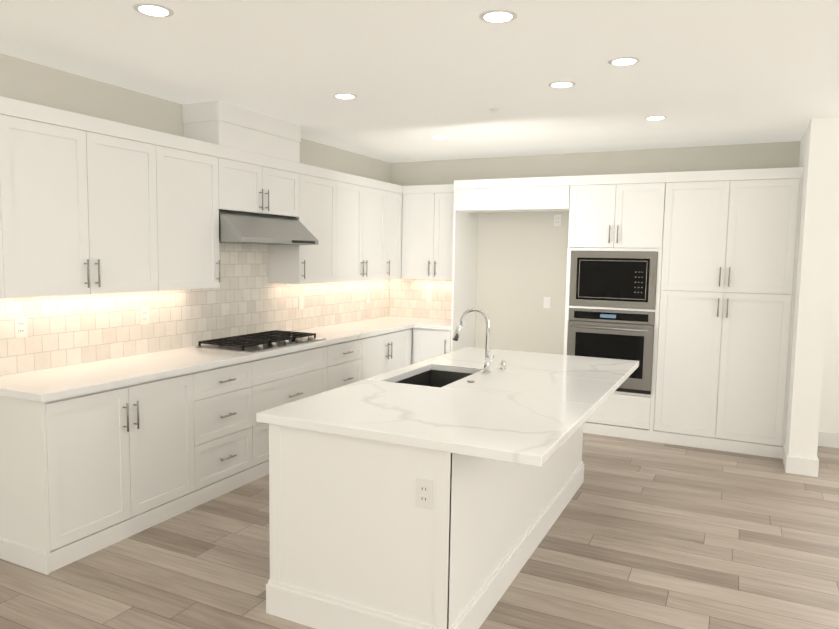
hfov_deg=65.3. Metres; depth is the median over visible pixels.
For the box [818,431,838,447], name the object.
baseboard
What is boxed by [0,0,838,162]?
ceiling
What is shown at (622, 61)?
recessed light
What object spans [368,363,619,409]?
island countertop
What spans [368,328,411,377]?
base cabinet
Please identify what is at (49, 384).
countertop
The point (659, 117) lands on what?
recessed light
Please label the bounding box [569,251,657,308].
built-in microwave
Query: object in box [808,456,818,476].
baseboard
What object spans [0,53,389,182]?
wall
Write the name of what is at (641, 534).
floor
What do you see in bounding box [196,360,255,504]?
base cabinet
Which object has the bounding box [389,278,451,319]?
tile backsplash
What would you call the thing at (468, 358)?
island countertop
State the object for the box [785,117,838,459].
wall
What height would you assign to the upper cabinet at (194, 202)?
1.003 m
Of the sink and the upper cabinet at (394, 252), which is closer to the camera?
the sink
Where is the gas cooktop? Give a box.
[196,330,325,352]
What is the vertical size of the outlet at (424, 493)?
0.117 m
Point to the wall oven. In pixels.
(615, 334)
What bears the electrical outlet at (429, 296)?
attached to the tile backsplash at (407, 297)
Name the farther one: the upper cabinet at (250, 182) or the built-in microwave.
the built-in microwave
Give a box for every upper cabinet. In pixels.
[0,96,167,298]
[168,134,223,289]
[220,145,299,219]
[269,163,343,283]
[340,173,391,280]
[388,184,399,278]
[404,184,453,279]
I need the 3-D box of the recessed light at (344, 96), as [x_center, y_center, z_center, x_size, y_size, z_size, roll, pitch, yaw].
[-0.498,-1.460,4.385,0.170,0.003,0.170,3,6,26]
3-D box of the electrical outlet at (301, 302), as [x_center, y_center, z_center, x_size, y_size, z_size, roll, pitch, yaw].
[-1.101,-0.109,6.097,0.007,0.117,0.072,3,6,26]
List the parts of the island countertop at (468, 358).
soap dispenser cap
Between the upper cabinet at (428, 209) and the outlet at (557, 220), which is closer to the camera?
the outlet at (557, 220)
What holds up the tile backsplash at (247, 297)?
attached to the wall at (30, 82)
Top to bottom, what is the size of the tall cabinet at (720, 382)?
2.375 m
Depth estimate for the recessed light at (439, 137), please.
5.83 m
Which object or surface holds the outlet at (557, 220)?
attached to the wall at (521, 269)
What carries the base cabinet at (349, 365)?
on the floor
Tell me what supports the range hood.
attached to the wall at (30, 82)
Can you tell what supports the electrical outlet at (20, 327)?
attached to the tile backsplash at (247, 297)
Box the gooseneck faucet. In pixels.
[452,307,493,373]
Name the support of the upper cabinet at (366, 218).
attached to the wall at (30, 82)
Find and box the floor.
[0,433,838,628]
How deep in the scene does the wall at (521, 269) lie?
6.82 m
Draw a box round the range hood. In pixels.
[219,210,317,244]
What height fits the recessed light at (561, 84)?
0.003 m
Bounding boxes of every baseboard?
[782,443,789,472]
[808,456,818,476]
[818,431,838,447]
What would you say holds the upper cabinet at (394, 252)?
attached to the wall at (30, 82)
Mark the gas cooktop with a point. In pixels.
(259, 341)
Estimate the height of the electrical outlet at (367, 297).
0.117 m
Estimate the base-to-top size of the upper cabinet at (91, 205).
1.003 m
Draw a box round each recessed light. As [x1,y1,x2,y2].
[133,3,173,16]
[332,93,357,98]
[430,135,448,138]
[479,9,516,22]
[548,81,575,87]
[608,57,640,65]
[644,115,667,119]
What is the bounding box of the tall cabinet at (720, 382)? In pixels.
[451,167,803,458]
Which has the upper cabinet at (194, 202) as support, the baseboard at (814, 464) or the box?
the box
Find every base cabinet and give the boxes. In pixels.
[0,372,199,574]
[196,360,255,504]
[256,344,331,479]
[328,337,367,390]
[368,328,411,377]
[412,328,450,363]
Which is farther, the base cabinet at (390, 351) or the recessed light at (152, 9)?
the base cabinet at (390, 351)
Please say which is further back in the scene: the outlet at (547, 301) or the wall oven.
the outlet at (547, 301)
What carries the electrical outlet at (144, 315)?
attached to the tile backsplash at (247, 297)
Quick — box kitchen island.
[266,423,583,628]
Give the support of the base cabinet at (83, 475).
on the floor
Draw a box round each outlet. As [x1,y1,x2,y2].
[14,317,27,337]
[140,307,148,324]
[299,296,303,308]
[366,292,369,302]
[416,478,432,509]
[426,291,431,301]
[543,297,550,307]
[554,214,560,225]
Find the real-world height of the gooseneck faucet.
0.397 m
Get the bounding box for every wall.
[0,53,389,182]
[390,141,838,432]
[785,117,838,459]
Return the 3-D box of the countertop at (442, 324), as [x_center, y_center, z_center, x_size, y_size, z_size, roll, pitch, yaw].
[0.268,0.104,6.997,0.402,0.040,0.653,3,6,26]
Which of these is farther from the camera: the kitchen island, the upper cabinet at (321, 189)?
the upper cabinet at (321, 189)
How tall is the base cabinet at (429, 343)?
0.880 m
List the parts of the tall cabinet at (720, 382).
handles of the tall cabinets on the back wall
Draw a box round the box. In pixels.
[182,100,300,162]
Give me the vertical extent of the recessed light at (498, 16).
0.003 m
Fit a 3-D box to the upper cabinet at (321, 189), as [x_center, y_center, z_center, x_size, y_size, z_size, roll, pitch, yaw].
[-1.020,-0.791,5.833,0.328,1.003,0.619,3,6,26]
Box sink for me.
[392,367,471,386]
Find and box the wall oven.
[567,308,654,394]
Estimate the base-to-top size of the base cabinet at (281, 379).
0.880 m
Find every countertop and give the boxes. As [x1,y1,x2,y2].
[0,316,435,402]
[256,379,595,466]
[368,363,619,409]
[416,319,450,329]
[420,347,638,384]
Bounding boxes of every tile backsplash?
[0,243,388,375]
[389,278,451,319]

